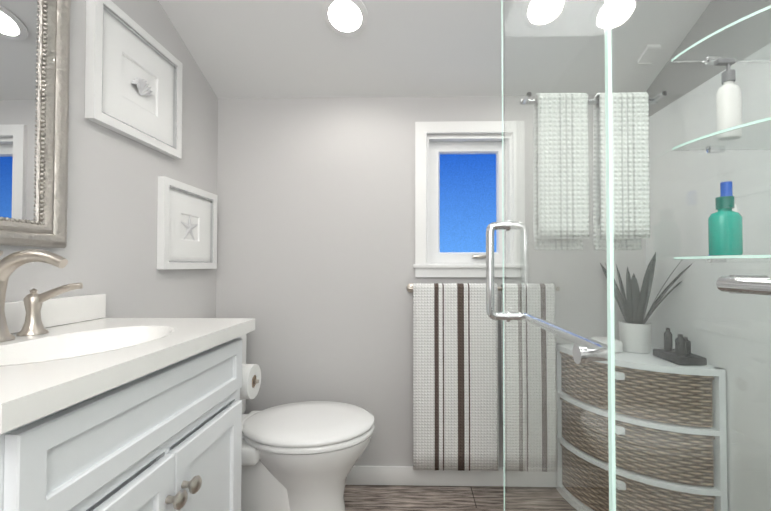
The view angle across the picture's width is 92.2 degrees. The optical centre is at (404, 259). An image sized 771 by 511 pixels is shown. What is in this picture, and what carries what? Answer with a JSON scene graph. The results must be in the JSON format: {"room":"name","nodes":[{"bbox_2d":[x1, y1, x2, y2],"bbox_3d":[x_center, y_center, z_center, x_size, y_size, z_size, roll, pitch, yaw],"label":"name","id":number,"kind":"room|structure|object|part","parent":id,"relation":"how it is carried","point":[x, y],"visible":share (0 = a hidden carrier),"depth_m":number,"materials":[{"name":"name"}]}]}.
{"room":"bathroom","nodes":[
{"label":"bathroom","id":0,"kind":"room"},
{"bbox_2d":[0,0,217,317],"bbox_3d":[-0.993,-0.223,0.486,0.150,2.500,2.865,0,-1,1],"label":"wall","id":1,"kind":"structure","parent":0,"point":[109,250],"depth_m":1.21,"materials":[{"name":"white paint"}]},
{"bbox_2d":[0,0,70,247],"bbox_3d":[-0.896,-0.384,0.711,0.033,0.700,0.532,0,-1,1],"label":"mirror","id":2,"kind":"object","parent":1,"relation":"attached to","point":[34,74],"visible":1,"depth_m":0.90,"materials":[{"name":"silver metal"}]},
{"label":"glass","id":3,"kind":"part","parent":2,"relation":"part of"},
{"bbox_2d":[4,294,105,333],"bbox_3d":[-0.899,0.131,0.761,0.021,0.072,0.674,0,-1,1],"label":"backsplash","id":4,"kind":"structure","parent":1,"relation":"attached to","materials":[{"name":"white stone"}]},
{"bbox_2d":[85,0,182,158],"bbox_3d":[-0.889,-0.585,1.253,0.028,0.375,0.400,0,-1,1],"label":"picture frame","id":5,"kind":"object","parent":1,"relation":"attached to","point":[133,79],"visible":1,"depth_m":1.21,"materials":[{"name":"white wood"}]},
{"bbox_2d":[157,176,216,268],"bbox_3d":[-0.885,-0.130,1.533,0.027,0.340,0.365,0,-1,1],"label":"picture frame","id":6,"kind":"object","parent":1,"relation":"attached to","point":[186,226],"visible":1,"depth_m":1.50,"materials":[{"name":"white wood"}]},
{"bbox_2d":[158,0,501,97],"bbox_3d":[0.103,-1.092,1.122,2.320,0.741,1.586,0,-1,1],"label":"ceiling","id":7,"kind":"structure","parent":0,"point":[301,49],"depth_m":1.53,"materials":[{"name":"white paint"}]},
{"bbox_2d":[322,0,367,36],"bbox_3d":[-0.225,-0.921,1.399,0.170,0.069,0.160,0,-1,1],"label":"recessed light","id":8,"kind":"object","parent":7,"relation":"in","point":[346,18],"visible":1,"depth_m":1.40,"materials":[{"name":"white"}]},
{"bbox_2d":[216,96,503,466],"bbox_3d":[-0.191,0.015,1.826,1.405,2.070,0.150,0,-1,1],"label":"wall","id":9,"kind":"structure","parent":0,"point":[315,273],"depth_m":1.76,"materials":[{"name":"white paint"}]},
{"bbox_2d":[345,466,503,485],"bbox_3d":[0.115,1.006,1.722,2.020,0.085,0.012,0,-1,1],"label":"baseboard","id":10,"kind":"structure","parent":9,"relation":"attached to","point":[382,475],"depth_m":1.72,"materials":[{"name":"white wood"}]},
{"bbox_2d":[406,283,502,470],"bbox_3d":[0.359,0.521,1.683,0.704,0.824,0.094,0,-1,1],"label":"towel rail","id":11,"kind":"object","parent":9,"relation":"attached to","point":[455,382],"visible":0.5,"depth_m":1.64,"materials":[{"name":"white fabric"}]},
{"bbox_2d":[413,264,502,267],"bbox_3d":[0.307,0.031,1.726,0.535,0.018,0.030,0,-1,1],"label":"window sill","id":12,"kind":"structure","parent":9,"relation":"attached to","point":[453,265],"depth_m":1.71,"materials":[{"name":"white wood"}]},
{"bbox_2d":[415,121,502,276],"bbox_3d":[0.308,-0.281,1.791,0.515,0.730,0.121,0,-1,1],"label":"window","id":13,"kind":"structure","parent":9,"relation":"in","point":[467,199],"depth_m":1.80,"materials":[{"name":"white wood"}]},
{"bbox_3d":[0.308,-0.275,1.807,0.381,0.586,0.030,0,-1,1],"label":"window sash","id":14,"kind":"part","parent":13,"relation":"part of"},
{"label":"pane","id":15,"kind":"part","parent":13,"relation":"part of","materials":[{"name":"glass"}]},
{"bbox_2d":[472,255,485,257],"bbox_3d":[0.365,-0.013,1.776,0.080,0.015,0.020,0,-1,1],"label":"handle","id":16,"kind":"object","parent":13,"relation":"attached to","point":[478,256],"depth_m":1.77,"materials":[{"name":"silver metal"}]},
{"bbox_2d":[344,485,503,510],"bbox_3d":[0.092,1.076,0.444,2.320,0.100,2.865,0,-1,1],"label":"floor","id":17,"kind":"structure","parent":0,"point":[412,498],"depth_m":1.62,"materials":[{"name":"brown wood"}]},
{"bbox_2d":[0,249,260,510],"bbox_3d":[-0.669,0.505,0.808,0.480,1.054,0.789,0,-1,1],"label":"bathroom vanity","id":18,"kind":"object","parent":17,"relation":"on","point":[99,411],"visible":1,"depth_m":0.72,"materials":[{"name":"white wood"}]},
{"bbox_2d":[0,249,82,341],"bbox_3d":[-0.783,0.072,0.760,0.177,0.190,0.208,0,-1,1],"label":"faucet","id":19,"kind":"object","parent":18,"relation":"on","point":[33,330],"depth_m":0.79,"materials":[{"name":"silver metal"}]},
{"bbox_3d":[-0.474,0.288,0.751,0.017,0.137,0.600,0,-1,1],"label":"drawer frame","id":20,"kind":"part","parent":18,"relation":"part of","materials":[{"name":"white wood"}]},
{"bbox_3d":[-0.476,0.657,0.596,0.017,0.533,0.304,0,-1,1],"label":"door frame","id":21,"kind":"part","parent":18,"relation":"part of","materials":[{"name":"white wood"}]},
{"bbox_3d":[-0.478,0.288,0.751,0.008,0.065,0.528,0,-1,1],"label":"drawer panel","id":22,"kind":"part","parent":18,"relation":"part of","materials":[{"name":"white wood"}]},
{"bbox_3d":[-0.481,0.657,0.596,0.008,0.437,0.208,0,-1,1],"label":"door panel","id":23,"kind":"part","parent":18,"relation":"part of","materials":[{"name":"white wood"}]},
{"bbox_3d":[-0.492,0.376,0.750,0.018,0.020,0.590,0,-1,1],"label":"rail","id":24,"kind":"part","parent":18,"relation":"part of","materials":[{"name":"white wood"}]},
{"bbox_3d":[-0.448,0.471,0.727,0.035,0.034,0.034,0,-1,1],"label":"knob","id":25,"kind":"part","parent":18,"relation":"part of","materials":[{"name":"silver metal"}]},
{"bbox_3d":[-0.447,0.472,0.777,0.035,0.034,0.034,0,-1,1],"label":"knob","id":26,"kind":"part","parent":18,"relation":"part of","materials":[{"name":"silver metal"}]},
{"bbox_3d":[-0.471,0.662,0.897,0.017,0.533,0.294,0,-1,1],"label":"door frame","id":27,"kind":"part","parent":18,"relation":"part of","materials":[{"name":"white wood"}]},
{"bbox_3d":[-0.475,0.662,0.897,0.008,0.437,0.198,0,-1,1],"label":"door panel","id":28,"kind":"part","parent":18,"relation":"part of","materials":[{"name":"white wood"}]},
{"bbox_2d":[240,334,374,510],"bbox_3d":[-0.503,0.650,1.420,0.779,0.785,0.440,0,-1,1],"label":"toilet","id":29,"kind":"object","parent":17,"relation":"on","point":[301,456],"visible":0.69,"depth_m":1.32,"materials":[{"name":"white ceramic"}]},
{"bbox_3d":[-0.792,0.486,1.428,0.193,0.375,0.420,0,-1,1],"label":"tank","id":30,"kind":"part","parent":29,"relation":"part of","materials":[{"name":"white ceramic"}]},
{"bbox_3d":[-0.364,0.615,1.418,0.497,0.031,0.383,0,-1,1],"label":"lid","id":31,"kind":"part","parent":29,"relation":"part of","materials":[{"name":"white ceramic"}]},
{"bbox_3d":[-0.361,0.641,1.418,0.494,0.018,0.377,0,-1,1],"label":"seat","id":32,"kind":"part","parent":29,"relation":"part of","materials":[{"name":"white plastic"}]},
{"bbox_3d":[-0.356,0.847,1.414,0.470,0.392,0.356,0,-1,1],"label":"bowl","id":33,"kind":"part","parent":29,"relation":"part of","materials":[{"name":"white ceramic"}]},
{"bbox_2d":[486,0,770,510],"bbox_3d":[0.647,0.036,0.140,0.893,1.970,1.920,0,-1,1],"label":"shower enclosure","id":34,"kind":"object","parent":17,"relation":"on","point":[634,225],"visible":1,"depth_m":0.42,"materials":[{"name":"clear glass"}]},
{"bbox_3d":[0.243,0.030,0.982,0.056,0.262,0.022,0,-1,1],"label":"handle pull","id":35,"kind":"part","parent":34,"relation":"part of","materials":[{"name":"silver metal"}]},
{"bbox_3d":[0.271,0.040,0.753,0.008,1.958,0.548,0,-1,1],"label":"glass door","id":36,"kind":"part","parent":34,"relation":"part of","materials":[{"name":"clear glass"}]},
{"bbox_2d":[572,344,583,363],"bbox_3d":[0.268,0.143,0.560,0.016,0.030,0.029,0,-1,1],"label":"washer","id":37,"kind":"object","parent":34,"relation":"in","point":[577,349],"depth_m":0.56,"materials":[{"name":"silver metal"}]},
{"bbox_3d":[0.247,0.018,0.267,0.022,0.013,0.014,0,-1,1],"label":"knob post","id":38,"kind":"part","parent":34,"relation":"part of","materials":[{"name":"silver metal"}]}
]}

